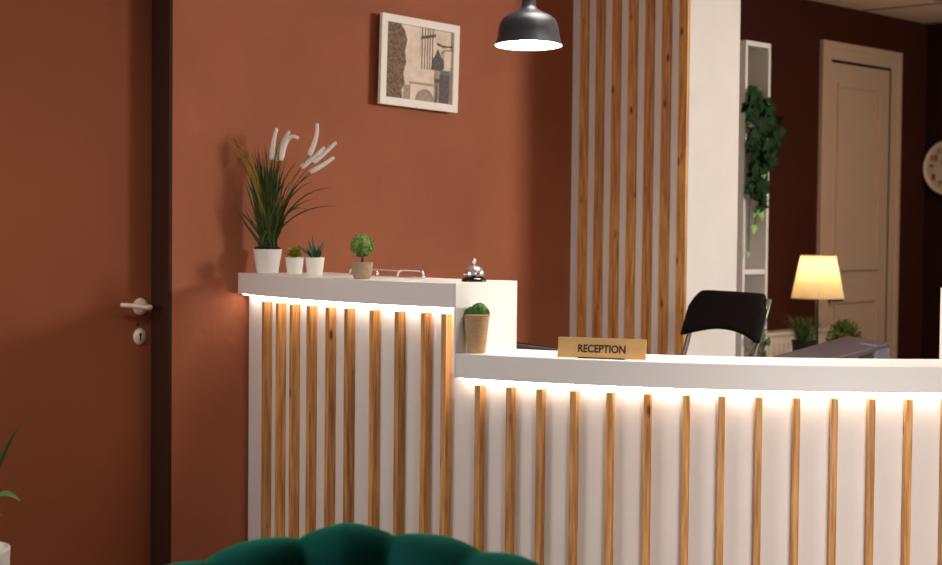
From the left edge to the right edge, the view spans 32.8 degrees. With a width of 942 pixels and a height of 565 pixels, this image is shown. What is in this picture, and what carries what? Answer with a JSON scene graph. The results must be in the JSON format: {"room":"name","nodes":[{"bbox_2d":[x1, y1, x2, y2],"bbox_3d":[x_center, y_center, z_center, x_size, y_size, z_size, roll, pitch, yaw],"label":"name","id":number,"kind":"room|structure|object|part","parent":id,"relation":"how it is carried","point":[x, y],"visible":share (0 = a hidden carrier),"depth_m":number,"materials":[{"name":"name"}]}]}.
{"room":"hotel lobby","nodes":[
{"label":"hotel lobby","id":0,"kind":"room"},
{"bbox_2d":[171,0,927,563],"bbox_3d":[-1.408,-0.044,4.425,0.250,2.345,10.450,2,3,44],"label":"wall","id":1,"kind":"structure","parent":0,"point":[488,182],"depth_m":5.40,"materials":[{"name":"paint"}]},
{"bbox_2d":[0,0,172,564],"bbox_3d":[-1.333,0.083,4.488,0.220,2.090,1.039,2,3,44],"label":"door","id":2,"kind":"structure","parent":1,"relation":"in","point":[86,86],"depth_m":4.67,"materials":[{"name":"brown wood"}]},
{"bbox_3d":[-1.002,0.070,4.752,0.062,0.025,0.114,2,3,44],"label":"handle lever","id":3,"kind":"part","parent":2,"relation":"part of","materials":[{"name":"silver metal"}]},
{"bbox_3d":[-0.996,0.163,4.811,0.006,0.050,0.044,2,3,44],"label":"keyhole plate","id":4,"kind":"part","parent":2,"relation":"part of","materials":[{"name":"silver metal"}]},
{"bbox_3d":[-1.333,0.083,4.488,0.220,2.090,1.039,2,3,44],"label":"frame","id":5,"kind":"part","parent":2,"relation":"part of","materials":[{"name":"brown wood"}]},
{"bbox_2d":[378,12,459,112],"bbox_3d":[-0.183,-0.747,5.470,0.034,0.313,0.379,2,3,44],"label":"picture frame","id":6,"kind":"object","parent":1,"relation":"attached to","point":[419,58],"visible":1,"depth_m":5.46,"materials":[{"name":"white painted wood"},{"name":"printed paper"}]},
{"bbox_2d":[386,22,452,103],"bbox_3d":[-0.177,-0.746,5.465,0.003,0.260,0.325,2,3,44],"label":"art print","id":7,"kind":"object","parent":6,"relation":"attached to","point":[419,55],"depth_m":5.47,"materials":[{"name":"paper"}]},
{"bbox_2d":[766,328,829,356],"bbox_3d":[1.312,0.641,7.051,0.093,0.852,0.848,2,3,44],"label":"radiator","id":8,"kind":"object","parent":1,"relation":"attached to","point":[781,343],"visible":0.1,"depth_m":7.04,"materials":[{"name":"beige metal"}]},
{"bbox_2d":[767,328,829,336],"bbox_3d":[1.316,0.224,7.037,0.093,0.017,0.848,2,3,44],"label":"grille","id":9,"kind":"object","parent":8,"relation":"attached to","point":[772,333],"depth_m":7.07,"materials":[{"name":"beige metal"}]},
{"bbox_2d":[815,40,902,358],"bbox_3d":[1.864,-0.034,7.625,0.061,2.174,0.729,2,3,44],"label":"door","id":10,"kind":"structure","parent":1,"relation":"in","point":[860,117],"depth_m":7.65,"materials":[{"name":"beige wood"}]},
{"bbox_3d":[1.839,-0.043,7.627,0.012,1.792,0.395,2,3,44],"label":"panel moulding","id":11,"kind":"part","parent":10,"relation":"part of","materials":[{"name":"beige wood"}]},
{"bbox_2d":[570,0,740,356],"bbox_3d":[0.681,-0.077,6.035,0.545,2.345,0.325,2,3,44],"label":"wall pillar","id":12,"kind":"structure","parent":0,"point":[655,89],"depth_m":5.87,"materials":[{"name":"white paint"}]},
{"bbox_2d":[811,0,941,23],"bbox_3d":[1.116,-1.155,1.842,7.400,0.104,11.055,2,3,44],"label":"ceiling","id":13,"kind":"structure","parent":0,"point":[921,11],"depth_m":7.49,"materials":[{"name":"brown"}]},
{"bbox_2d":[495,0,562,50],"bbox_3d":[0.158,-0.917,4.311,0.184,0.563,0.184,2,3,44],"label":"pendant lamp","id":14,"kind":"object","parent":13,"relation":"hanging from","point":[528,28],"visible":1,"depth_m":4.26,"materials":[{"name":"grey metal"}]},
{"bbox_3d":[0.156,-0.675,4.319,0.065,0.065,0.065,2,3,44],"label":"bulb","id":15,"kind":"part","parent":14,"relation":"part of","materials":[{"name":"white glass"}]},
{"bbox_2d":[921,23,941,358],"bbox_3d":[4.856,-0.030,5.804,7.400,2.345,0.200,2,3,44],"label":"wall","id":16,"kind":"structure","parent":0,"point":[932,242],"depth_m":8.07,"materials":[{"name":"brown paint"}]},
{"bbox_2d":[923,141,941,194],"bbox_3d":[2.386,-0.573,7.987,0.278,0.278,0.032,2,3,44],"label":"wall clock","id":17,"kind":"object","parent":16,"relation":"attached to","point":[932,163],"visible":1,"depth_m":8.04,"materials":[{"name":"beige"}]},
{"bbox_3d":[1.179,1.281,2.122,7.550,0.100,10.650,2,3,44],"label":"floor","id":18,"kind":"structure","parent":0,"visible":0},
{"bbox_2d":[0,425,19,564],"bbox_3d":[-1.093,0.695,3.550,0.239,0.933,0.188,1,2,0],"label":"plant","id":19,"kind":"object","parent":18,"relation":"on","point":[4,547],"visible":1,"depth_m":3.51,"materials":[{"name":"green plant"}]},
{"bbox_3d":[-1.119,0.875,3.559,0.181,0.572,0.181,2,3,44],"label":"planter","id":20,"kind":"part","parent":19,"relation":"part of","materials":[{"name":"white ceramic"}]},
{"bbox_2d":[169,522,539,564],"bbox_3d":[-0.213,0.812,2.389,0.847,0.798,0.741,1,2,0],"label":"armchair","id":21,"kind":"object","parent":18,"relation":"on","point":[347,543],"visible":1,"depth_m":2.63,"materials":[{"name":"fabric"}]},
{"bbox_2d":[238,272,941,564],"bbox_3d":[0.698,0.575,4.424,2.998,1.148,0.980,1,2,10],"label":"reception desk","id":22,"kind":"object","parent":18,"relation":"on","point":[369,405],"depth_m":4.08,"materials":[{"name":"white"}]},
{"bbox_2d":[218,123,336,272],"bbox_3d":[-0.591,-0.260,4.927,0.366,0.464,0.114,0,2,-8],"label":"potted grass","id":23,"kind":"object","parent":22,"relation":"on","point":[270,217],"depth_m":4.91,"materials":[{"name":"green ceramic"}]},
{"bbox_2d":[253,249,281,272],"bbox_3d":[-0.628,-0.066,4.941,0.090,0.074,0.090,2,3,44],"label":"pot","id":24,"kind":"object","parent":23,"relation":"on","point":[266,260],"depth_m":4.91,"materials":[{"name":"white ceramic"}]},
{"bbox_2d":[255,247,279,248],"bbox_3d":[-0.628,-0.105,4.940,0.079,0.009,0.079,2,3,44],"label":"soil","id":25,"kind":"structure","parent":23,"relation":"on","point":[255,247],"depth_m":4.91,"materials":[{"name":"soil"}]},
{"bbox_3d":[-0.561,-0.258,4.938,0.085,0.271,0.090,2,3,44],"label":"stem","id":26,"kind":"part","parent":23,"relation":"part of","materials":[{"name":"green plant"}]},
{"bbox_3d":[-0.559,-0.246,4.922,0.152,0.248,0.007,1,2,12],"label":"stem","id":27,"kind":"part","parent":23,"relation":"part of","materials":[{"name":"green plant"}]},
{"bbox_2d":[284,244,304,273],"bbox_3d":[-0.537,-0.071,4.863,0.087,0.091,0.088,2,3,44],"label":"potted succulent","id":28,"kind":"object","parent":22,"relation":"on","point":[294,264],"visible":0.99,"depth_m":4.84,"materials":[{"name":"white ceramic"}]},
{"bbox_2d":[286,257,303,273],"bbox_3d":[-0.536,-0.051,4.859,0.057,0.052,0.057,2,3,44],"label":"pot","id":29,"kind":"object","parent":28,"relation":"on","point":[294,265],"depth_m":4.84,"materials":[{"name":"white ceramic"}]},
{"bbox_2d":[298,236,324,275],"bbox_3d":[-0.465,-0.081,4.716,0.069,0.122,0.068,2,3,44],"label":"potted succulent","id":30,"kind":"object","parent":22,"relation":"on","point":[314,263],"visible":1,"depth_m":4.70,"materials":[{"name":"white ceramic"}]},
{"bbox_2d":[305,257,324,275],"bbox_3d":[-0.460,-0.047,4.717,0.058,0.054,0.058,2,3,44],"label":"pot","id":31,"kind":"object","parent":30,"relation":"on","point":[314,265],"depth_m":4.70,"materials":[{"name":"white ceramic"}]},
{"bbox_2d":[350,233,374,278],"bbox_3d":[-0.303,-0.074,4.457,0.070,0.128,0.070,2,3,44],"label":"potted topiary","id":32,"kind":"object","parent":22,"relation":"on","point":[362,245],"visible":1,"depth_m":4.44,"materials":[{"name":"plant"}]},
{"bbox_2d":[351,262,372,278],"bbox_3d":[-0.303,-0.033,4.458,0.061,0.047,0.061,2,3,44],"label":"pot","id":33,"kind":"object","parent":32,"relation":"on","point":[360,270],"depth_m":4.43,"materials":[{"name":"wicker"}]},
{"bbox_2d":[349,268,424,278],"bbox_3d":[-0.255,-0.030,4.690,0.020,0.026,0.387,-1,2,-38],"label":"wire rack","id":34,"kind":"object","parent":22,"relation":"on","point":[376,270],"visible":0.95,"depth_m":4.62,"materials":[{"name":"silver metal"}]},
{"bbox_2d":[461,259,486,281],"bbox_3d":[0.008,-0.033,4.325,0.069,0.062,0.069,2,3,44],"label":"bell","id":35,"kind":"object","parent":22,"relation":"on","point":[473,270],"visible":1,"depth_m":4.30,"materials":[{"name":"silver metal"}]},
{"bbox_2d":[463,303,489,353],"bbox_3d":[0.015,0.118,4.196,0.070,0.133,0.071,2,3,44],"label":"potted plant","id":36,"kind":"object","parent":22,"relation":"on","point":[476,317],"visible":1,"depth_m":4.17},
{"bbox_3d":[0.041,0.122,4.310,0.006,0.247,0.310,2,2,33],"label":"panel","id":37,"kind":"part","parent":22,"relation":"part of","materials":[{"name":"white"}]},
{"bbox_2d":[516,342,557,350],"bbox_3d":[0.172,0.285,4.580,0.120,0.217,0.300,-1,2,-29],"label":"monitor","id":38,"kind":"object","parent":22,"relation":"on","point":[519,345],"visible":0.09,"depth_m":4.56,"materials":[{"name":"grey plastic"}]},
{"bbox_2d":[557,337,646,359],"bbox_3d":[0.332,0.166,4.058,0.236,0.052,0.049,1,2,19],"label":"name plate","id":39,"kind":"object","parent":22,"relation":"on","point":[588,348],"visible":1,"depth_m":4.04,"materials":[{"name":"brown wood"}]},
{"bbox_2d":[455,348,941,392],"bbox_3d":[0.617,0.226,4.098,1.322,0.065,0.332,1,2,12],"label":"countertop","id":40,"kind":"structure","parent":22,"relation":"on","point":[501,364],"depth_m":3.96,"materials":[{"name":"white"}]},
{"bbox_2d":[774,336,890,358],"bbox_3d":[1.047,0.282,4.723,0.263,0.231,0.324,0,2,-9],"label":"monitor","id":41,"kind":"object","parent":22,"relation":"on","point":[847,346],"visible":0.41,"depth_m":4.67,"materials":[{"name":"grey plastic"}]},
{"bbox_3d":[1.249,0.142,4.057,0.012,0.247,0.310,0,2,-4],"label":"panel","id":42,"kind":"part","parent":22,"relation":"part of","materials":[{"name":"white wood"}]},
{"bbox_2d":[680,290,771,356],"bbox_3d":[0.734,0.574,5.230,0.637,1.086,0.412,0,2,-27],"label":"folding chair","id":43,"kind":"object","parent":18,"relation":"on","point":[744,313],"visible":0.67,"depth_m":5.26,"materials":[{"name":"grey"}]},
{"bbox_2d":[735,40,770,356],"bbox_3d":[1.031,0.055,6.568,0.317,2.052,0.180,2,3,44],"label":"bookshelf","id":44,"kind":"object","parent":18,"relation":"on","point":[755,57],"visible":0.14,"depth_m":6.50,"materials":[{"name":"white wood"}]},
{"bbox_3d":[0.975,0.056,6.508,0.317,2.052,0.016,2,3,44],"label":"panel","id":45,"kind":"part","parent":44,"relation":"part of","materials":[{"name":"white wood"}]},
{"bbox_2d":[745,329,770,356],"bbox_3d":[1.102,0.319,6.470,0.200,0.312,0.244,2,3,44],"label":"leafy plant","id":46,"kind":"object","parent":44,"relation":"on","point":[767,341],"visible":0.26,"depth_m":6.46,"materials":[{"name":"green plant"}]},
{"bbox_3d":[1.041,-0.961,6.534,0.317,0.020,0.148,2,3,44],"label":"panel","id":47,"kind":"part","parent":44,"relation":"part of","materials":[{"name":"white wood"}]},
{"bbox_2d":[741,84,786,257],"bbox_3d":[1.114,-0.451,6.424,0.267,0.703,0.346,2,3,44],"label":"trailing ivy","id":48,"kind":"object","parent":44,"relation":"on","point":[758,186],"visible":0.93,"depth_m":6.35,"materials":[{"name":"green plant"}]},
{"bbox_3d":[1.505,0.717,6.820,0.400,0.720,0.720,2,3,44],"label":"side table","id":49,"kind":"object","parent":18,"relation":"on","visible":0},
{"bbox_2d":[784,314,843,350],"bbox_3d":[1.389,0.246,6.612,0.203,0.233,0.229,2,3,44],"label":"potted grass","id":50,"kind":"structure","parent":49,"relation":"on","point":[804,338],"depth_m":6.58,"materials":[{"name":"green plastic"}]},
{"bbox_2d":[791,339,817,350],"bbox_3d":[1.377,0.300,6.609,0.108,0.125,0.108,2,3,44],"label":"pot","id":51,"kind":"object","parent":50,"relation":"on","point":[797,344],"depth_m":6.57,"materials":[{"name":"black plastic"}]},
{"bbox_2d":[791,255,843,343],"bbox_3d":[1.469,0.121,6.785,0.222,0.472,0.222,2,3,44],"label":"table lamp","id":52,"kind":"object","parent":49,"relation":"on","point":[817,278],"visible":0.85,"depth_m":6.71,"materials":[{"name":"beige fabric"}]},
{"bbox_3d":[1.469,0.175,6.787,0.011,0.335,0.011,2,3,44],"label":"stem","id":53,"kind":"part","parent":52,"relation":"part of","materials":[{"name":"black plastic"}]},
{"bbox_3d":[1.470,-0.023,6.780,0.222,0.182,0.222,2,3,44],"label":"lamp shade","id":54,"kind":"part","parent":52,"relation":"part of","materials":[{"name":"beige fabric"}]},
{"bbox_2d":[825,319,864,341],"bbox_3d":[1.601,0.255,6.841,0.176,0.204,0.166,1,2,18],"label":"potted fern","id":55,"kind":"object","parent":49,"relation":"on","point":[843,331],"visible":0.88,"depth_m":6.82,"materials":[{"name":"green plant"}]}
]}

